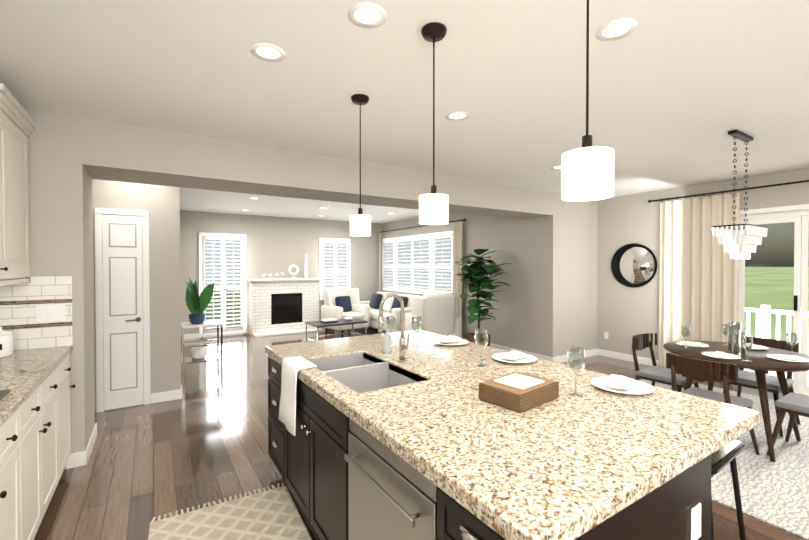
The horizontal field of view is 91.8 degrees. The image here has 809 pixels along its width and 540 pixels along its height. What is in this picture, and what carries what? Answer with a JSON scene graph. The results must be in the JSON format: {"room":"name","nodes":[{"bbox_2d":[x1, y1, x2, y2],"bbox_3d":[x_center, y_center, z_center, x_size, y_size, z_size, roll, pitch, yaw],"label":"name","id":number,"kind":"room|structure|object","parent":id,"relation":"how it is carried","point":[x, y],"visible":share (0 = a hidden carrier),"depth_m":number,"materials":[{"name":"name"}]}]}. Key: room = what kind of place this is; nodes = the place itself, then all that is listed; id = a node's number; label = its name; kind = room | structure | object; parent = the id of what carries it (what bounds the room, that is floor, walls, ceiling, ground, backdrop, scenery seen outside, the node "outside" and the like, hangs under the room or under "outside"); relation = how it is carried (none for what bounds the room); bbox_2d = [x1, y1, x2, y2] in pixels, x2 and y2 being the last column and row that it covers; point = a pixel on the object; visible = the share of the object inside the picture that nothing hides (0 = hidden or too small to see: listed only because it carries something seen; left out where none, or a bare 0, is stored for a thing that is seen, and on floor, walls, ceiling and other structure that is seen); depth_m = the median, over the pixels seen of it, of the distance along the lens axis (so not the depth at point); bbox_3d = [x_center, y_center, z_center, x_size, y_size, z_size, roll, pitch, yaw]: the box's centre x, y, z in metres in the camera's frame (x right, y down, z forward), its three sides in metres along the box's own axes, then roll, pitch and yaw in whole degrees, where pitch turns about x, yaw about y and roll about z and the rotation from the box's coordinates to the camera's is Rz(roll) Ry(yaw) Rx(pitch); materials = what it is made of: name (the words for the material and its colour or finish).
{"room":"kitchen","nodes":[
{"label":"kitchen","id":0,"kind":"room"},
{"bbox_2d":[24,108,94,468],"bbox_3d":[-2.883,0.165,3.010,0.720,2.620,0.600,0,1,-33],"label":"wall","id":1,"kind":"structure","parent":0,"point":[60,211],"depth_m":2.91,"materials":[{"name":"grey paint"}]},
{"bbox_2d":[66,451,86,468],"bbox_3d":[-2.454,1.421,2.935,0.124,0.110,0.013,0,1,-33],"label":"baseboard","id":2,"kind":"structure","parent":1,"relation":"attached to","point":[77,459],"depth_m":2.93,"materials":[{"name":"white wood"}]},
{"bbox_2d":[85,423,96,463],"bbox_3d":[-2.574,1.418,3.224,0.013,0.110,0.628,0,1,-33],"label":"baseboard","id":3,"kind":"structure","parent":1,"relation":"attached to","point":[91,442],"depth_m":3.17,"materials":[{"name":"white wood"}]},
{"bbox_2d":[93,179,180,411],"bbox_3d":[-2.926,0.151,4.242,0.860,2.620,0.120,0,1,-33],"label":"wall","id":4,"kind":"structure","parent":0,"point":[160,204],"depth_m":4.32,"materials":[{"name":"grey paint"}]},
{"bbox_2d":[95,208,149,412],"bbox_3d":[-2.953,0.412,4.116,0.465,2.100,0.066,0,1,-33],"label":"door","id":5,"kind":"structure","parent":4,"relation":"attached to","point":[122,294],"depth_m":4.12,"materials":[{"name":"white wood"}]},
{"bbox_2d":[151,389,181,403],"bbox_3d":[-2.643,1.404,4.359,0.302,0.110,0.013,0,1,-33],"label":"baseboard","id":6,"kind":"structure","parent":4,"relation":"attached to","point":[166,396],"depth_m":4.35,"materials":[{"name":"white wood"}]},
{"bbox_2d":[180,210,381,337],"bbox_3d":[-2.735,0.093,9.121,4.980,2.620,0.120,0,1,-33],"label":"wall","id":7,"kind":"structure","parent":0,"point":[278,245],"depth_m":8.93,"materials":[{"name":"grey paint"}]},
{"bbox_2d":[184,333,200,339],"bbox_3d":[-4.446,1.362,7.955,0.556,0.110,0.013,0,1,-33],"label":"baseboard","id":8,"kind":"structure","parent":7,"relation":"attached to","point":[191,336],"depth_m":8.01,"materials":[{"name":"white wood"}]},
{"bbox_2d":[199,232,246,336],"bbox_3d":[-3.845,0.303,8.316,0.920,2.160,0.070,0,1,-33],"label":"window shutters","id":9,"kind":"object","parent":7,"relation":"in","point":[222,261],"depth_m":8.31,"materials":[{"name":"white wood"}]},
{"bbox_2d":[203,289,242,337],"bbox_3d":[-3.831,0.907,8.302,0.780,1.012,0.083,0,1,-33],"label":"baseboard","id":10,"kind":"structure","parent":9,"relation":"attached to","point":[223,335],"depth_m":8.30,"materials":[{"name":"white wood"}]},
{"bbox_2d":[319,238,349,300],"bbox_3d":[-1.712,-0.023,9.683,0.810,1.520,0.070,0,1,-33],"label":"window","id":11,"kind":"structure","parent":7,"relation":"in","point":[334,262],"depth_m":9.65,"materials":[{"name":"white wood"}]},
{"bbox_2d":[82,117,552,218],"bbox_3d":[-0.242,-0.990,4.695,5.560,0.350,0.600,0,1,-33],"label":"beam","id":12,"kind":"structure","parent":0,"point":[113,151],"depth_m":3.76,"materials":[{"name":"grey paint"}]},
{"bbox_2d":[0,0,808,223],"bbox_3d":[0.542,-1.205,3.889,7.850,0.100,12.600,0,1,-33],"label":"ceiling","id":13,"kind":"structure","parent":0,"point":[679,90],"depth_m":2.37,"materials":[{"name":"white paint"}]},
{"bbox_2d":[250,43,285,61],"bbox_3d":[-0.708,-1.130,2.039,0.176,0.006,0.176,0,1,-33],"label":"recessed light","id":14,"kind":"object","parent":13,"relation":"in","point":[268,52],"visible":1,"depth_m":2.04,"materials":[{"name":"white"}]},
{"bbox_2d":[350,94,370,235],"bbox_3d":[-0.293,-0.684,2.597,0.140,0.909,0.140,0,1,-33],"label":"pendant light","id":15,"kind":"object","parent":13,"relation":"hanging from","point":[360,224],"visible":1,"depth_m":2.55,"materials":[{"name":"beige glass"}]},
{"bbox_2d":[348,2,386,28],"bbox_3d":[-0.164,-1.127,1.738,0.176,0.006,0.176,0,1,-33],"label":"recessed light","id":16,"kind":"object","parent":13,"relation":"in","point":[367,15],"visible":1,"depth_m":1.74,"materials":[{"name":"white plastic"}]},
{"bbox_2d":[419,22,448,224],"bbox_3d":[0.138,-0.676,1.852,0.140,0.909,0.140,0,1,-33],"label":"pendant light","id":17,"kind":"object","parent":13,"relation":"hanging from","point":[433,207],"visible":1,"depth_m":1.81,"materials":[{"name":"beige glass"}]},
{"bbox_2d":[445,111,468,120],"bbox_3d":[0.391,-1.141,2.905,0.176,0.006,0.176,0,1,-33],"label":"recessed light","id":18,"kind":"object","parent":13,"relation":"in","point":[457,116],"visible":1,"depth_m":2.91,"materials":[{"name":"white plastic"}]},
{"bbox_2d":[551,165,560,169],"bbox_3d":[1.748,-1.158,4.427,0.176,0.006,0.176,0,1,-33],"label":"recessed light","id":19,"kind":"object","parent":13,"relation":"in","point":[556,167],"visible":0.69,"depth_m":4.44,"materials":[{"name":"white plastic"}]},
{"bbox_2d":[561,0,613,200],"bbox_3d":[0.534,-0.667,1.144,0.140,0.909,0.140,0,1,-33],"label":"pendant light","id":20,"kind":"object","parent":13,"relation":"hanging from","point":[587,171],"visible":1,"depth_m":1.10,"materials":[{"name":"beige glass"}]},
{"bbox_2d":[595,18,637,40],"bbox_3d":[0.995,-1.128,1.842,0.176,0.006,0.176,0,1,-33],"label":"recessed light","id":21,"kind":"object","parent":13,"relation":"in","point":[616,29],"visible":1,"depth_m":1.84,"materials":[{"name":"white"}]},
{"bbox_2d":[712,129,767,258],"bbox_3d":[2.846,-0.621,3.320,0.478,1.054,0.239,0,1,-33],"label":"chandelier","id":22,"kind":"object","parent":13,"relation":"hanging from","point":[726,236],"visible":1,"depth_m":3.27,"materials":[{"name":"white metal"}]},
{"bbox_2d":[34,326,806,539],"bbox_3d":[0.542,1.514,3.921,7.850,0.100,12.600,0,1,-33],"label":"floor","id":23,"kind":"structure","parent":0,"point":[203,440],"depth_m":3.10,"materials":[{"name":"brown wood"}]},
{"bbox_2d":[0,402,31,539],"bbox_3d":[-1.821,1.058,1.299,0.638,0.876,0.918,0,1,-33],"label":"base cabinet","id":24,"kind":"object","parent":23,"relation":"on","point":[14,436],"depth_m":1.74,"materials":[{"name":"beige wood"}]},
{"bbox_2d":[0,346,71,429],"bbox_3d":[-1.042,0.614,0.095,0.652,0.040,6.296,0,1,-33],"label":"countertop","id":25,"kind":"structure","parent":24,"relation":"on","point":[23,372],"depth_m":2.18,"materials":[{"name":"beige stone"}]},
{"bbox_2d":[0,389,9,399],"bbox_3d":[-1.868,0.554,1.391,0.510,0.050,0.770,0,1,-33],"label":"cooktop","id":26,"kind":"object","parent":25,"relation":"in","point":[3,393],"visible":1,"depth_m":1.80,"materials":[{"name":"black"}]},
{"bbox_2d":[0,327,13,357],"bbox_3d":[-2.654,0.467,2.565,0.136,0.196,0.138,0,1,-33],"label":"canister","id":27,"kind":"object","parent":25,"relation":"on","point":[6,343],"visible":1,"depth_m":2.56,"materials":[{"name":"white ceramic"}]},
{"bbox_2d":[28,382,47,539],"bbox_3d":[-2.145,1.052,1.803,0.638,0.876,0.519,0,1,-33],"label":"base cabinet","id":28,"kind":"object","parent":23,"relation":"on","point":[35,427],"depth_m":2.09,"materials":[{"name":"beige wood"}]},
{"bbox_2d":[48,362,63,504],"bbox_3d":[-2.378,1.048,2.165,0.638,0.876,0.578,0,1,-33],"label":"base cabinet","id":29,"kind":"object","parent":23,"relation":"on","point":[56,383],"depth_m":2.48,"materials":[{"name":"beige wood"}]},
{"bbox_2d":[64,354,71,467],"bbox_3d":[-2.611,1.043,2.527,0.638,0.876,0.518,0,1,-33],"label":"base cabinet","id":30,"kind":"object","parent":23,"relation":"on","point":[67,378],"depth_m":2.81,"materials":[{"name":"beige wood"}]},
{"bbox_2d":[180,320,222,382],"bbox_3d":[-2.748,1.083,5.307,0.480,0.730,0.400,0,1,-33],"label":"side table","id":31,"kind":"object","parent":23,"relation":"on","point":[217,357],"visible":0.88,"depth_m":5.26,"materials":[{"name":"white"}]},
{"bbox_2d":[191,346,205,359],"bbox_3d":[-2.782,1.118,5.286,0.180,0.150,0.180,0,1,-33],"label":"pot","id":32,"kind":"object","parent":31,"relation":"on","point":[197,353],"visible":0.94,"depth_m":5.22,"materials":[{"name":"white ceramic"}]},
{"bbox_2d":[185,278,213,323],"bbox_3d":[-2.759,0.388,5.268,0.368,0.659,0.374,0,1,-33],"label":"snake plant","id":33,"kind":"object","parent":31,"relation":"on","point":[196,304],"visible":1,"depth_m":5.24,"materials":[{"name":"green plant"}]},
{"bbox_2d":[148,482,311,539],"bbox_3d":[-0.724,1.483,1.739,0.780,0.014,1.821,0,1,-30],"label":"kitchen rug","id":34,"kind":"object","parent":23,"relation":"on","point":[271,514],"visible":1,"depth_m":2.29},
{"bbox_2d":[247,278,322,336],"bbox_3d":[-2.633,0.799,8.823,1.640,1.215,0.500,0,1,-33],"label":"fireplace","id":35,"kind":"object","parent":23,"relation":"on","point":[282,306],"visible":1,"depth_m":8.79,"materials":[{"name":"white brick"}]},
{"bbox_2d":[261,273,284,278],"bbox_3d":[-2.927,0.125,8.736,0.503,0.134,0.050,0,1,-33],"label":"coral","id":36,"kind":"object","parent":35,"relation":"on","point":[263,275],"visible":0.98,"depth_m":8.69,"materials":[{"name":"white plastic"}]},
{"bbox_2d":[288,264,298,277],"bbox_3d":[-2.540,0.031,8.984,0.254,0.317,0.064,0,1,-33],"label":"sculpture","id":37,"kind":"object","parent":35,"relation":"on","point":[296,267],"visible":1,"depth_m":8.96,"materials":[{"name":"white ceramic"}]},
{"bbox_2d":[304,254,307,277],"bbox_3d":[-2.296,-0.092,9.139,0.100,0.560,0.100,0,1,-33],"label":"vase","id":38,"kind":"object","parent":35,"relation":"on","point":[305,269],"visible":1,"depth_m":9.11,"materials":[{"name":"white ceramic"}]},
{"bbox_2d":[305,317,367,341],"bbox_3d":[-1.308,1.179,7.543,1.070,0.485,0.653,0,1,-33],"label":"coffee table","id":39,"kind":"object","parent":23,"relation":"on","point":[334,322],"visible":0.92,"depth_m":7.43,"materials":[{"name":"silver metal"}]},
{"bbox_2d":[321,287,369,336],"bbox_3d":[-1.316,0.899,8.696,0.860,1.026,0.814,-1,1,-45],"label":"armchair","id":40,"kind":"object","parent":23,"relation":"on","point":[341,302],"visible":0.9,"depth_m":8.63,"materials":[{"name":"white fabric"}]},
{"bbox_2d":[360,291,421,331],"bbox_3d":[-0.361,0.973,9.101,0.920,0.862,2.040,0,1,-33],"label":"sofa","id":41,"kind":"object","parent":23,"relation":"on","point":[391,306],"visible":0.46,"depth_m":8.69,"materials":[{"name":"white fabric"}]},
{"bbox_2d":[405,293,461,338],"bbox_3d":[0.512,0.918,7.073,0.860,1.026,0.814,0,1,-18],"label":"armchair","id":42,"kind":"object","parent":23,"relation":"on","point":[438,313],"visible":0.75,"depth_m":6.73,"materials":[{"name":"white fabric"}]},
{"bbox_2d":[454,249,510,345],"bbox_3d":[1.193,0.531,6.582,1.007,1.804,1.042,0,1,-33],"label":"fig tree","id":43,"kind":"object","parent":23,"relation":"on","point":[476,271],"visible":0.98,"depth_m":6.50,"materials":[{"name":"green plant"}]},
{"bbox_2d":[267,354,720,539],"bbox_3d":[0.021,1.057,2.130,0.996,0.858,2.415,0,1,-33],"label":"kitchen island","id":44,"kind":"object","parent":23,"relation":"on","point":[348,484],"depth_m":1.46,"materials":[{"name":"brown wood"}]},
{"bbox_2d":[278,356,316,435],"bbox_3d":[-0.651,0.747,2.372,0.144,0.381,0.310,0,1,-33],"label":"towel","id":45,"kind":"object","parent":44,"relation":"hanging from","point":[292,367],"visible":1,"depth_m":2.32,"materials":[{"name":"white fabric"}]},
{"bbox_2d":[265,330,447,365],"bbox_3d":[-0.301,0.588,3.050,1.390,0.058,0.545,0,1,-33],"label":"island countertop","id":46,"kind":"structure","parent":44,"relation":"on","point":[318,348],"depth_m":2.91,"materials":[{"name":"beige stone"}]},
{"bbox_2d":[385,316,395,345],"bbox_3d":[-0.102,0.453,2.923,0.082,0.215,0.082,0,1,-33],"label":"wine glass","id":47,"kind":"object","parent":46,"relation":"on","point":[394,324],"visible":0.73,"depth_m":2.90,"materials":[{"name":"clear glass"}]},
{"bbox_2d":[344,419,438,539],"bbox_3d":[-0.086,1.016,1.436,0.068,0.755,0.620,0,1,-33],"label":"dishwasher","id":48,"kind":"object","parent":44,"relation":"in","point":[388,498],"depth_m":1.43,"materials":[{"name":"silver metal"}]},
{"bbox_2d":[297,342,509,405],"bbox_3d":[0.063,0.595,2.484,1.390,0.058,0.820,0,1,-33],"label":"island countertop","id":49,"kind":"structure","parent":44,"relation":"on","point":[431,359],"depth_m":2.40,"materials":[{"name":"beige stone"}]},
{"bbox_2d":[309,350,424,389],"bbox_3d":[-0.250,0.698,2.284,0.437,0.243,0.808,0,1,-33],"label":"sink","id":50,"kind":"object","parent":49,"relation":"in","point":[362,371],"depth_m":2.39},
{"bbox_2d":[382,324,391,353],"bbox_3d":[-0.123,0.465,2.672,0.073,0.197,0.064,0,1,-33],"label":"soap bottle","id":51,"kind":"object","parent":49,"relation":"on","point":[386,343],"visible":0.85,"depth_m":2.65,"materials":[{"name":"clear glass"}]},
{"bbox_2d":[378,293,409,361],"bbox_3d":[-0.060,0.354,2.375,0.201,0.426,0.106,0,1,-33],"label":"faucet","id":52,"kind":"object","parent":49,"relation":"on","point":[402,349],"visible":1,"depth_m":2.41,"materials":[{"name":"silver metal"}]},
{"bbox_2d":[411,316,421,346],"bbox_3d":[0.089,0.453,2.904,0.082,0.215,0.082,0,1,-33],"label":"wine glass","id":53,"kind":"object","parent":49,"relation":"on","point":[419,325],"visible":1,"depth_m":2.89,"materials":[{"name":"clear glass"}]},
{"bbox_2d":[433,335,468,345],"bbox_3d":[0.351,0.529,2.978,0.276,0.063,0.276,0,1,-33],"label":"plate","id":54,"kind":"object","parent":49,"relation":"on","point":[450,340],"visible":1,"depth_m":2.95,"materials":[{"name":"white ceramic"}]},
{"bbox_2d":[474,328,487,366],"bbox_3d":[0.457,0.460,2.332,0.082,0.215,0.082,0,1,-33],"label":"wine glass","id":55,"kind":"object","parent":49,"relation":"on","point":[484,333],"visible":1,"depth_m":2.32,"materials":[{"name":"clear glass"}]},
{"bbox_2d":[337,358,759,539],"bbox_3d":[0.575,0.604,1.687,1.390,0.058,1.095,0,1,-33],"label":"island countertop","id":56,"kind":"structure","parent":44,"relation":"on","point":[551,470],"depth_m":1.35,"materials":[{"name":"beige stone"}]},
{"bbox_2d":[492,350,536,362],"bbox_3d":[0.686,0.535,2.456,0.275,0.063,0.275,0,1,-33],"label":"plate","id":57,"kind":"object","parent":56,"relation":"on","point":[513,356],"visible":1,"depth_m":2.43,"materials":[{"name":"white ceramic"}]},
{"bbox_2d":[479,372,558,412],"bbox_3d":[0.511,0.533,1.749,0.300,0.083,0.220,-1,1,-40],"label":"woven tray","id":58,"kind":"object","parent":56,"relation":"on","point":[519,392],"visible":0.98,"depth_m":1.68,"materials":[{"name":"brown wicker"}]},
{"bbox_2d":[567,346,585,396],"bbox_3d":[0.792,0.466,1.810,0.082,0.215,0.082,0,1,-33],"label":"wine glass","id":59,"kind":"object","parent":56,"relation":"on","point":[581,367],"visible":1,"depth_m":1.80,"materials":[{"name":"clear glass"}]},
{"bbox_2d":[590,374,654,393],"bbox_3d":[1.049,0.541,1.893,0.275,0.063,0.275,0,1,-33],"label":"plate","id":60,"kind":"object","parent":56,"relation":"on","point":[619,384],"visible":1,"depth_m":1.87,"materials":[{"name":"white ceramic"}]},
{"bbox_2d":[691,503,700,539],"bbox_3d":[0.978,0.848,1.313,0.070,0.115,0.008,0,1,-33],"label":"outlet","id":61,"kind":"object","parent":44,"relation":"attached to","point":[695,507],"depth_m":1.31,"materials":[{"name":"white plastic"}]},
{"bbox_2d":[639,379,808,539],"bbox_3d":[3.090,1.465,3.389,2.800,0.012,2.950,0,1,-33],"label":"dining rug","id":62,"kind":"object","parent":23,"relation":"on","point":[776,493],"depth_m":2.76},
{"bbox_2d":[632,333,699,391],"bbox_3d":[2.602,1.062,3.903,0.484,0.775,0.534,0,1,-33],"label":"dining chair","id":63,"kind":"object","parent":62,"relation":"on","point":[654,373],"visible":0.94,"depth_m":3.94,"materials":[{"name":"grey fabric"}]},
{"bbox_2d":[666,353,759,469],"bbox_3d":[2.452,1.071,3.147,0.534,0.775,0.484,0,1,-33],"label":"dining chair","id":64,"kind":"object","parent":62,"relation":"on","point":[700,370],"visible":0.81,"depth_m":3.03,"materials":[{"name":"grey"}]},
{"bbox_2d":[663,341,808,461],"bbox_3d":[2.902,1.087,3.436,1.060,0.734,1.060,0,1,-33],"label":"dining table","id":65,"kind":"object","parent":62,"relation":"on","point":[761,364],"visible":0.65,"depth_m":3.20,"materials":[{"name":"brown wood"}]},
{"bbox_2d":[676,326,691,348],"bbox_3d":[2.698,0.616,3.706,0.309,0.200,0.257,0,1,-6],"label":"place setting","id":66,"kind":"object","parent":65,"relation":"on","point":[686,343],"depth_m":3.62,"materials":[{"name":"white ceramic"}]},
{"bbox_2d":[691,329,758,361],"bbox_3d":[2.627,0.622,3.226,0.257,0.200,0.309,0,1,-6],"label":"tableware","id":67,"kind":"object","parent":65,"relation":"on","point":[740,345],"depth_m":3.32,"materials":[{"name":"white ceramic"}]},
{"bbox_2d":[725,321,745,332],"bbox_3d":[2.890,0.590,3.406,0.090,0.260,0.215,0,1,24],"label":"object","id":68,"kind":"object","parent":65,"relation":"on","point":[737,326],"depth_m":3.44,"materials":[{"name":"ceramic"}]},
{"bbox_2d":[759,332,808,361],"bbox_3d":[3.106,0.623,3.155,0.309,0.200,0.257,0,1,-6],"label":"place setting","id":69,"kind":"object","parent":65,"relation":"on","point":[790,358],"depth_m":3.17,"materials":[{"name":"white ceramic"}]},
{"bbox_2d":[723,336,799,436],"bbox_3d":[3.369,1.064,3.736,0.534,0.775,0.484,0,1,-33],"label":"dining chair","id":70,"kind":"object","parent":62,"relation":"on","point":[747,379],"visible":0.52,"depth_m":3.67,"materials":[{"name":"grey"}]},
{"bbox_2d":[766,393,808,455],"bbox_3d":[3.191,1.073,2.986,0.484,0.775,0.534,0,1,-33],"label":"dining chair","id":71,"kind":"object","parent":62,"relation":"on","point":[793,404],"visible":0.94,"depth_m":3.05,"materials":[{"name":"grey"}]},
{"bbox_2d":[711,440,745,539],"bbox_3d":[1.218,1.118,1.747,0.462,0.746,0.462,0,1,-33],"label":"stool","id":72,"kind":"object","parent":23,"relation":"on","point":[722,457],"visible":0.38,"depth_m":1.66,"materials":[{"name":"black"}]},
{"bbox_2d":[382,212,521,349],"bbox_3d":[0.681,0.100,8.524,0.120,2.620,4.820,0,1,-33],"label":"wall","id":73,"kind":"structure","parent":0,"point":[501,237],"depth_m":6.96,"materials":[{"name":"grey paint"}]},
{"bbox_2d":[382,237,395,290],"bbox_3d":[-0.394,-0.143,10.047,0.070,1.350,0.670,0,1,-33],"label":"window","id":74,"kind":"structure","parent":73,"relation":"in","point":[388,264],"depth_m":10.05,"materials":[{"name":"white wood"}]},
{"bbox_2d":[396,233,431,294],"bbox_3d":[0.198,-0.132,9.126,0.070,1.350,1.520,0,1,-33],"label":"window","id":75,"kind":"structure","parent":73,"relation":"in","point":[414,264],"depth_m":9.07,"materials":[{"name":"white wood"}]},
{"bbox_2d":[378,219,465,232],"bbox_3d":[0.276,-0.974,8.916,0.121,0.044,3.422,0,1,-33],"label":"curtain rod","id":76,"kind":"object","parent":73,"relation":"attached to","point":[420,226],"visible":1,"depth_m":8.86,"materials":[{"name":"brown metal"}]},
{"bbox_2d":[379,233,380,291],"bbox_3d":[-0.649,0.202,10.297,0.067,2.345,0.120,0,1,-33],"label":"curtain","id":77,"kind":"object","parent":76,"relation":"hanging from","point":[380,262],"visible":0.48,"depth_m":10.25,"materials":[{"name":"beige fabric"}]},
{"bbox_2d":[453,221,462,316],"bbox_3d":[1.038,0.233,7.673,0.089,2.345,0.280,0,1,-33],"label":"curtain","id":78,"kind":"object","parent":76,"relation":"hanging from","point":[457,248],"visible":0.58,"depth_m":7.63,"materials":[{"name":"beige fabric"}]},
{"bbox_2d":[432,231,452,293],"bbox_3d":[0.815,-0.121,8.167,0.070,1.350,0.760,0,1,-33],"label":"window","id":79,"kind":"structure","parent":73,"relation":"in","point":[442,262],"depth_m":8.18,"materials":[{"name":"white wood"}]},
{"bbox_2d":[462,337,552,360],"bbox_3d":[0.827,1.359,8.188,0.013,0.110,5.300,0,1,-33],"label":"baseboard","id":80,"kind":"structure","parent":73,"relation":"attached to","point":[544,357],"depth_m":6.46,"materials":[{"name":"white"}]},
{"bbox_2d":[521,192,597,356],"bbox_3d":[2.588,0.124,6.529,1.170,2.620,0.600,0,1,-33],"label":"wall","id":81,"kind":"structure","parent":0,"point":[559,281],"depth_m":6.23,"materials":[{"name":"grey paint"}]},
{"bbox_2d":[552,349,596,362],"bbox_3d":[2.748,1.382,6.281,1.183,0.110,0.013,0,1,-33],"label":"baseboard","id":82,"kind":"structure","parent":81,"relation":"attached to","point":[563,358],"depth_m":6.24,"materials":[{"name":"white"}]},
{"bbox_2d":[597,168,808,359],"bbox_3d":[4.132,0.138,5.322,0.120,2.620,4.300,0,1,-33],"label":"wall","id":83,"kind":"structure","parent":0,"point":[625,314],"depth_m":6.01,"materials":[{"name":"grey paint"}]},
{"bbox_2d":[597,349,657,365],"bbox_3d":[3.716,1.387,5.857,0.013,0.110,1.746,0,1,-33],"label":"baseboard","id":84,"kind":"structure","parent":83,"relation":"attached to","point":[625,357],"depth_m":6.21,"materials":[{"name":"white"}]},
{"bbox_2d":[611,243,656,287],"bbox_3d":[3.551,-0.071,6.087,0.022,0.686,0.686,0,1,-33],"label":"round mirror","id":85,"kind":"object","parent":83,"relation":"attached to","point":[633,265],"visible":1,"depth_m":6.07,"materials":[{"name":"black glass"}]},
{"bbox_2d":[648,180,808,202],"bbox_3d":[4.503,-1.000,4.514,0.113,0.050,3.162,0,1,-33],"label":"curtain rod","id":86,"kind":"object","parent":83,"relation":"attached to","point":[694,195],"visible":1,"depth_m":5.03,"materials":[{"name":"brown metal"}]},
{"bbox_2d":[658,193,739,381],"bbox_3d":[3.957,0.228,5.317,0.103,2.410,0.920,0,1,-33],"label":"curtain","id":87,"kind":"object","parent":86,"relation":"hanging from","point":[699,283],"visible":0.62,"depth_m":5.31,"materials":[{"name":"beige fabric"}]},
{"bbox_2d":[738,204,808,395],"bbox_3d":[4.771,0.355,4.297,0.116,2.210,2.000,0,1,-33],"label":"sliding door","id":88,"kind":"structure","parent":83,"relation":"in","point":[799,216],"depth_m":4.57,"materials":[{"name":"white"}]},
{"bbox_3d":[-1.337,0.203,-0.169,0.120,2.620,7.620,0,1,-33],"label":"wall","id":89,"kind":"structure","parent":0,"visible":0},
{"bbox_2d":[0,83,36,285],"bbox_3d":[-2.621,-0.472,2.367,0.467,1.130,0.747,0,1,-33],"label":"upper cabinet","id":90,"kind":"object","parent":89,"relation":"attached to","point":[18,124],"visible":1,"depth_m":2.46,"materials":[{"name":"beige wood"}]},
{"bbox_2d":[0,276,72,349],"bbox_3d":[-1.043,0.336,0.092,0.653,0.515,6.298,0,1,-33],"label":"backsplash","id":91,"kind":"structure","parent":89,"relation":"attached to","point":[19,302],"depth_m":2.80,"materials":[{"name":"tile"}]},
{"bbox_2d":[36,304,64,321],"bbox_3d":[-2.564,0.312,2.840,0.160,0.120,0.008,0,1,-33],"label":"light switch","id":92,"kind":"object","parent":91,"relation":"attached to","point":[45,313],"visible":1,"depth_m":2.84,"materials":[{"name":"white plastic"}]},
{"label":"outside","id":93,"kind":"structure","parent":0,"visible":0},
{"bbox_2d":[744,369,808,384],"bbox_3d":[5.610,1.561,5.100,2.110,0.100,5.700,0,1,-33],"label":"deck","id":94,"kind":"object","parent":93,"point":[772,373],"depth_m":5.69,"materials":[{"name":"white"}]},
{"bbox_2d":[745,305,808,340],"bbox_3d":[6.413,1.045,5.611,0.100,0.920,5.800,0,1,-33],"label":"rail","id":95,"kind":"object","parent":94,"relation":"on","point":[762,314],"depth_m":6.37,"materials":[{"name":"white wood"}]},
{"bbox_2d":[744,267,808,354],"bbox_3d":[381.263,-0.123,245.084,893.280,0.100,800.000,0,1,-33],"label":"ground","id":96,"kind":"structure","parent":93,"point":[783,276],"depth_m":37.79,"materials":[{"name":"green plant"}]}
]}

